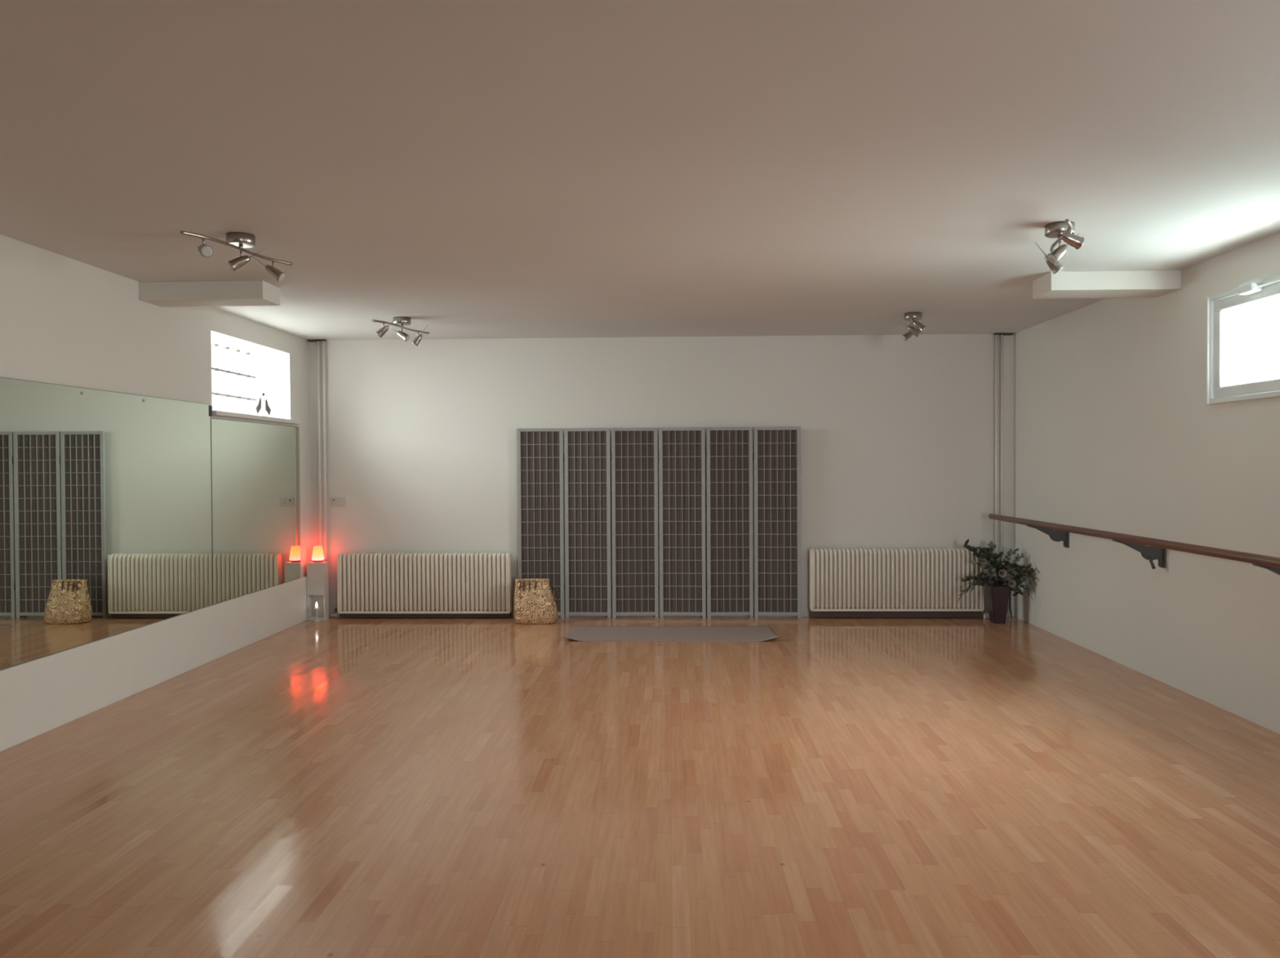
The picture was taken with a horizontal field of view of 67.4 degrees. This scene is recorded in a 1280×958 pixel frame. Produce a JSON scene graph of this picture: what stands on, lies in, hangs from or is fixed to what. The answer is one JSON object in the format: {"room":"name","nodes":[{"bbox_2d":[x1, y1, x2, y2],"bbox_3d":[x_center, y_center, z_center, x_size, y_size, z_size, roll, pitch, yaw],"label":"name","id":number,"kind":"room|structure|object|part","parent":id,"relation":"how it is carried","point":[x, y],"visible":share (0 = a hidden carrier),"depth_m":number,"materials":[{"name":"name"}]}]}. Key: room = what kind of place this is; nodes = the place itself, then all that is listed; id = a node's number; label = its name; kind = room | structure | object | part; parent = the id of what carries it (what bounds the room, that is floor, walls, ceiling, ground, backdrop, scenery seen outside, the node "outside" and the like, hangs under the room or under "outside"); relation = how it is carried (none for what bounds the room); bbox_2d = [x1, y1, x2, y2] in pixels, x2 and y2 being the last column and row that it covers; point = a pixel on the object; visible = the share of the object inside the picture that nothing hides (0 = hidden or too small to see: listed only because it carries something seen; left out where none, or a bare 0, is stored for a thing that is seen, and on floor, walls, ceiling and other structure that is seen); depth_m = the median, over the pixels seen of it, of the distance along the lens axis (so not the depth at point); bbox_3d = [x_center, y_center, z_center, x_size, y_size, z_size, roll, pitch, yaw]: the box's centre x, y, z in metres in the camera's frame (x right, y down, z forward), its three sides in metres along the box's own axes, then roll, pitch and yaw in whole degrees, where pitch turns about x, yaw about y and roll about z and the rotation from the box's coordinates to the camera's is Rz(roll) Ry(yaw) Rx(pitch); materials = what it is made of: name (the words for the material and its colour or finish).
{"room":"exercise studio","nodes":[
{"label":"exercise studio","id":0,"kind":"room"},
{"bbox_2d":[0,234,311,577],"bbox_3d":[-3.497,0.091,3.012,0.360,2.621,12.200,0,1,2],"label":"wall","id":1,"kind":"structure","parent":0,"point":[64,321],"depth_m":6.01,"materials":[{"name":"white paint"}]},
{"bbox_2d":[0,376,212,669],"bbox_3d":[-3.214,0.209,5.861,0.028,1.484,2.510,0,1,2],"label":"wall mirror","id":2,"kind":"object","parent":1,"relation":"attached to","point":[105,496],"visible":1,"depth_m":5.66,"materials":[{"name":"clear glass"}]},
{"bbox_2d":[0,576,306,751],"bbox_3d":[-3.297,1.199,2.922,0.036,0.405,12.000,0,1,2],"label":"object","id":3,"kind":"structure","parent":1,"relation":"attached to","point":[42,695],"depth_m":6.00,"materials":[{"name":"white paint"}]},
{"bbox_2d":[138,280,279,306],"bbox_3d":[-2.816,-1.214,6.298,0.810,0.118,0.270,0,1,2],"label":"ceiling bulkhead","id":4,"kind":"object","parent":1,"relation":"attached to","point":[252,292],"depth_m":6.17,"materials":[{"name":"white paint"}]},
{"bbox_2d":[211,343,256,400],"bbox_3d":[-3.490,-0.818,7.901,0.030,0.593,1.480,0,1,2],"label":"window","id":5,"kind":"structure","parent":1,"relation":"in","point":[215,344],"depth_m":8.17,"materials":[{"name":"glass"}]},
{"bbox_2d":[210,417,300,604],"bbox_3d":[-3.152,0.229,7.955,0.020,1.382,1.692,0,1,2],"label":"wall mirror","id":6,"kind":"object","parent":1,"relation":"attached to","point":[255,467],"visible":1,"depth_m":7.81,"materials":[{"name":"clear glass"}]},
{"bbox_2d":[212,410,301,424],"bbox_3d":[-3.141,-0.503,7.940,0.050,0.034,1.630,0,1,2],"label":"trim","id":7,"kind":"structure","parent":1,"relation":"attached to","point":[220,413],"depth_m":7.79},
{"bbox_2d":[255,392,271,416],"bbox_3d":[-3.274,-0.640,8.347,0.124,0.220,0.068,-1,1,-22],"label":"ornament","id":8,"kind":"object","parent":7,"relation":"on","point":[264,406],"visible":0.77,"depth_m":8.33,"materials":[{"name":"white ceramic"}]},
{"bbox_2d":[0,616,1279,957],"bbox_3d":[-0.013,1.444,2.924,7.317,0.120,12.920,0,1,2],"label":"floor","id":9,"kind":"structure","parent":0,"point":[335,786],"depth_m":4.01,"materials":[{"name":"brown wood"}]},
{"bbox_2d":[313,601,319,621],"bbox_3d":[-2.982,1.222,8.851,0.060,0.180,0.060,0,1,2],"label":"candle holder","id":10,"kind":"object","parent":9,"relation":"on","point":[316,609],"visible":1,"depth_m":8.84,"materials":[{"name":"white metal"}]},
{"bbox_2d":[306,561,328,620],"bbox_3d":[-3.004,1.043,8.952,0.166,0.535,0.105,0,1,2],"label":"pedestal","id":11,"kind":"object","parent":9,"relation":"on","point":[317,586],"visible":1,"depth_m":8.90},
{"bbox_2d":[311,545,324,562],"bbox_3d":[-3.004,0.700,8.954,0.114,0.150,0.114,0,1,2],"label":"table lamp","id":12,"kind":"object","parent":11,"relation":"on","point":[317,556],"visible":1,"depth_m":8.92,"materials":[{"name":"orange glass"}]},
{"bbox_2d":[514,577,558,623],"bbox_3d":[-0.944,1.105,8.713,0.406,0.395,0.215,0,1,2],"label":"basket","id":13,"kind":"object","parent":9,"relation":"on","point":[534,598],"visible":1,"depth_m":8.63,"materials":[{"name":"beige"}]},
{"bbox_3d":[-0.796,1.092,8.751,0.112,0.340,0.014,0,1,2],"label":"handle","id":14,"kind":"part","parent":13,"relation":"part of","materials":[{"name":"beige wicker"}]},
{"bbox_2d":[516,426,801,617],"bbox_3d":[0.174,0.408,8.946,2.638,1.772,0.045,0,1,2],"label":"folding screen","id":15,"kind":"object","parent":9,"relation":"on","point":[587,456],"visible":0.97,"depth_m":8.95,"materials":[{"name":"grey paint"}]},
{"bbox_3d":[-0.930,0.413,8.982,0.430,1.772,0.020,0,1,-1],"label":"panel","id":16,"kind":"part","parent":15,"relation":"part of","materials":[{"name":"grey paint"}]},
{"bbox_3d":[-0.488,0.411,8.968,0.430,1.772,0.020,0,1,5],"label":"panel","id":17,"kind":"part","parent":15,"relation":"part of","materials":[{"name":"grey paint"}]},
{"bbox_3d":[-0.047,0.409,8.954,0.430,1.772,0.020,0,1,-1],"label":"panel","id":18,"kind":"part","parent":15,"relation":"part of","materials":[{"name":"grey paint"}]},
{"bbox_3d":[0.394,0.407,8.941,0.430,1.772,0.020,0,1,5],"label":"panel","id":19,"kind":"part","parent":15,"relation":"part of","materials":[{"name":"grey paint"}]},
{"bbox_3d":[0.836,0.405,8.927,0.430,1.772,0.020,0,1,-1],"label":"panel","id":20,"kind":"part","parent":15,"relation":"part of","materials":[{"name":"grey paint"}]},
{"bbox_3d":[1.277,0.402,8.913,0.430,1.772,0.020,0,1,5],"label":"panel","id":21,"kind":"part","parent":15,"relation":"part of","materials":[{"name":"grey paint"}]},
{"bbox_2d":[563,626,778,640],"bbox_3d":[0.259,1.282,8.096,1.744,0.045,0.700,0,1,2],"label":"yoga mat","id":22,"kind":"object","parent":9,"relation":"on","point":[575,633],"visible":1,"depth_m":8.09,"materials":[{"name":"grey rubber"}]},
{"bbox_2d":[958,538,1035,622],"bbox_3d":[3.191,0.907,8.564,0.642,0.754,0.395,0,1,25],"label":"potted plant","id":23,"kind":"object","parent":9,"relation":"on","point":[1005,578],"visible":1,"depth_m":8.51,"materials":[{"name":"green plant"}]},
{"bbox_3d":[3.029,0.725,8.466,0.054,0.054,0.033,0,1,2],"label":"flower","id":24,"kind":"part","parent":23,"relation":"part of","materials":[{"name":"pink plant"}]},
{"bbox_3d":[3.200,1.116,8.582,0.166,0.335,0.166,0,1,2],"label":"pot","id":25,"kind":"part","parent":23,"relation":"part of","materials":[{"name":"ceramic"}]},
{"bbox_3d":[3.167,0.825,8.397,0.074,0.074,0.045,0,1,2],"label":"flower","id":26,"kind":"part","parent":23,"relation":"part of","materials":[{"name":"green plant"}]},
{"bbox_3d":[3.208,0.784,8.409,0.061,0.061,0.037,0,1,2],"label":"flower","id":27,"kind":"part","parent":23,"relation":"part of","materials":[{"name":"pink plant"}]},
{"bbox_3d":[3.248,0.914,8.388,0.068,0.068,0.041,0,1,2],"label":"flower","id":28,"kind":"part","parent":23,"relation":"part of","materials":[{"name":"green plant"}]},
{"bbox_3d":[3.324,0.864,8.428,0.057,0.057,0.034,0,1,2],"label":"flower","id":29,"kind":"part","parent":23,"relation":"part of","materials":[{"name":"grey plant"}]},
{"bbox_2d":[1008,590,1012,617],"bbox_3d":[3.408,1.077,8.830,0.023,0.396,0.042,-1,1,-21],"label":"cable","id":30,"kind":"object","parent":9,"relation":"on","point":[1010,599],"visible":0.57,"depth_m":8.83,"materials":[{"name":"black plastic"}]},
{"bbox_2d":[0,0,1279,339],"bbox_3d":[-0.028,-1.336,2.882,7.317,0.200,12.920,0,1,2],"label":"ceiling","id":31,"kind":"structure","parent":0,"point":[460,169],"depth_m":3.64,"materials":[{"name":"paint"}]},
{"bbox_2d":[180,230,292,281],"bbox_3d":[-2.061,-1.160,4.945,0.209,0.192,0.781,0,1,15],"label":"ceiling spotlight","id":32,"kind":"object","parent":31,"relation":"attached to","point":[238,241],"visible":1,"depth_m":4.92,"materials":[{"name":"silver metal"}]},
{"bbox_3d":[-2.057,-1.190,4.944,0.050,0.033,0.782,0,1,17],"label":"rail","id":33,"kind":"part","parent":32,"relation":"part of","materials":[{"name":"silver metal"}]},
{"bbox_2d":[371,316,429,346],"bbox_3d":[-1.934,-1.199,7.744,0.211,0.199,0.777,0,1,12],"label":"ceiling spotlight","id":34,"kind":"object","parent":31,"relation":"attached to","point":[399,322],"visible":1,"depth_m":7.71,"materials":[{"name":"silver metal"}]},
{"bbox_3d":[-1.920,-1.232,7.741,0.050,0.033,0.782,0,1,18],"label":"rail","id":35,"kind":"part","parent":34,"relation":"part of","materials":[{"name":"silver metal"}]},
{"bbox_2d":[899,311,926,341],"bbox_3d":[2.160,-1.222,7.637,0.202,0.193,0.782,0,1,14],"label":"ceiling spotlight","id":36,"kind":"object","parent":31,"relation":"attached to","point":[914,317],"visible":1,"depth_m":7.60,"materials":[{"name":"silver metal"}]},
{"bbox_3d":[2.174,-1.252,7.633,0.050,0.033,0.782,0,1,11],"label":"rail","id":37,"kind":"part","parent":36,"relation":"part of","materials":[{"name":"silver metal"}]},
{"bbox_2d":[1034,218,1084,273],"bbox_3d":[2.104,-1.177,4.816,0.196,0.198,0.782,0,1,18],"label":"ceiling spotlight","id":38,"kind":"object","parent":31,"relation":"attached to","point":[1064,231],"visible":1,"depth_m":4.79,"materials":[{"name":"silver metal"}]},
{"bbox_3d":[2.107,-1.210,4.814,0.050,0.033,0.782,0,1,17],"label":"rail","id":39,"kind":"part","parent":38,"relation":"part of","materials":[{"name":"silver metal"}]},
{"bbox_2d":[308,333,1013,616],"bbox_3d":[0.175,-0.020,9.180,7.317,2.621,0.360,0,1,2],"label":"wall","id":40,"kind":"structure","parent":0,"point":[898,435],"depth_m":8.98,"materials":[{"name":"white paint"}]},
{"bbox_2d":[306,338,327,561],"bbox_3d":[-3.034,-0.012,9.065,0.173,2.601,0.066,0,1,2],"label":"pipes","id":41,"kind":"object","parent":40,"relation":"attached to","point":[317,340],"visible":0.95,"depth_m":9.04,"materials":[{"name":"white metal"}]},
{"bbox_3d":[-3.087,-1.303,9.051,0.080,0.016,0.058,0,1,2],"label":"ceiling plate","id":42,"kind":"part","parent":41,"relation":"part of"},
{"bbox_2d":[329,497,345,505],"bbox_3d":[-2.864,0.212,9.088,0.140,0.080,0.020,0,1,2],"label":"wall socket","id":43,"kind":"object","parent":40,"relation":"attached to","point":[334,500],"visible":1,"depth_m":9.09,"materials":[{"name":"white plastic"}]},
{"bbox_2d":[328,551,511,617],"bbox_3d":[-2.062,0.992,9.009,1.717,0.600,0.149,0,1,2],"label":"radiator","id":44,"kind":"object","parent":40,"relation":"attached to","point":[468,584],"visible":1,"depth_m":8.95,"materials":[{"name":"beige metal"}]},
{"bbox_3d":[-2.819,0.974,9.012,0.018,0.544,0.101,0,1,2],"label":"panel","id":45,"kind":"part","parent":44,"relation":"part of","materials":[{"name":"white metal"}]},
{"bbox_3d":[-2.015,1.242,8.994,1.612,0.024,0.095,0,1,2],"label":"rail","id":46,"kind":"part","parent":44,"relation":"part of","materials":[{"name":"white metal"}]},
{"bbox_3d":[-1.214,0.967,8.962,0.018,0.544,0.101,0,1,2],"label":"panel","id":47,"kind":"part","parent":44,"relation":"part of","materials":[{"name":"white metal"}]},
{"bbox_2d":[808,547,989,617],"bbox_3d":[2.389,0.963,8.870,1.631,0.643,0.149,0,1,2],"label":"radiator","id":48,"kind":"object","parent":40,"relation":"attached to","point":[851,582],"visible":0.87,"depth_m":8.81,"materials":[{"name":"beige metal"}]},
{"bbox_3d":[1.582,0.928,8.875,0.018,0.554,0.101,0,1,2],"label":"panel","id":49,"kind":"part","parent":48,"relation":"part of","materials":[{"name":"white metal"}]},
{"bbox_3d":[2.363,1.202,8.857,1.566,0.024,0.095,0,1,2],"label":"rail","id":50,"kind":"part","parent":48,"relation":"part of","materials":[{"name":"white metal"}]},
{"bbox_3d":[3.141,0.921,8.826,0.018,0.554,0.101,0,1,2],"label":"panel","id":51,"kind":"part","parent":48,"relation":"part of","materials":[{"name":"white metal"}]},
{"bbox_2d":[994,333,1013,564],"bbox_3d":[3.356,-0.032,8.865,0.177,2.621,0.066,0,1,2],"label":"pipes","id":52,"kind":"object","parent":40,"relation":"attached to","point":[1002,335],"visible":0.91,"depth_m":8.84,"materials":[{"name":"white metal"}]},
{"bbox_3d":[3.395,-1.334,8.854,0.085,0.015,0.048,0,1,2],"label":"ceiling plate","id":53,"kind":"part","parent":52,"relation":"part of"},
{"bbox_2d":[1013,232,1279,733],"bbox_3d":[3.456,0.058,2.795,0.360,2.621,12.200,0,1,2],"label":"wall","id":54,"kind":"structure","parent":0,"point":[1115,430],"depth_m":6.24,"materials":[{"name":"white paint"}]},
{"bbox_2d":[1032,270,1181,298],"bbox_3d":[2.973,-1.241,6.138,0.802,0.118,0.310,0,1,2],"label":"ceiling bulkhead","id":55,"kind":"object","parent":54,"relation":"attached to","point":[1117,283],"depth_m":5.99,"materials":[{"name":"white paint"}]},
{"bbox_2d":[988,513,1279,574],"bbox_3d":[3.173,0.489,4.550,0.320,0.231,8.277,0,1,2],"label":"ballet barre","id":56,"kind":"object","parent":54,"relation":"attached to","point":[1150,548],"visible":1,"depth_m":6.18,"materials":[{"name":"red wood"}]},
{"bbox_3d":[3.425,0.465,7.705,0.012,0.170,0.070,0,1,2],"label":"wall plate","id":57,"kind":"part","parent":56,"relation":"part of","materials":[{"name":"grey paint"}]},
{"bbox_3d":[3.295,0.540,6.183,0.048,0.081,0.022,0,1,41],"label":"screw handle","id":58,"kind":"part","parent":56,"relation":"part of","materials":[{"name":"grey paint"}]},
{"bbox_3d":[3.379,0.488,6.206,0.012,0.170,0.070,0,1,2],"label":"wall plate","id":59,"kind":"part","parent":56,"relation":"part of","materials":[{"name":"grey paint"}]},
{"bbox_2d":[1205,275,1279,404],"bbox_3d":[3.338,-0.749,4.890,0.140,0.642,1.504,0,1,2],"label":"window","id":60,"kind":"structure","parent":54,"relation":"in","point":[1220,389],"depth_m":5.52,"materials":[{"name":"white plastic"}]},
{"bbox_3d":[3.303,-1.026,4.945,0.012,0.015,1.220,0,1,2],"label":"opener rod","id":61,"kind":"part","parent":60,"relation":"part of","materials":[{"name":"white plastic"}]}
]}

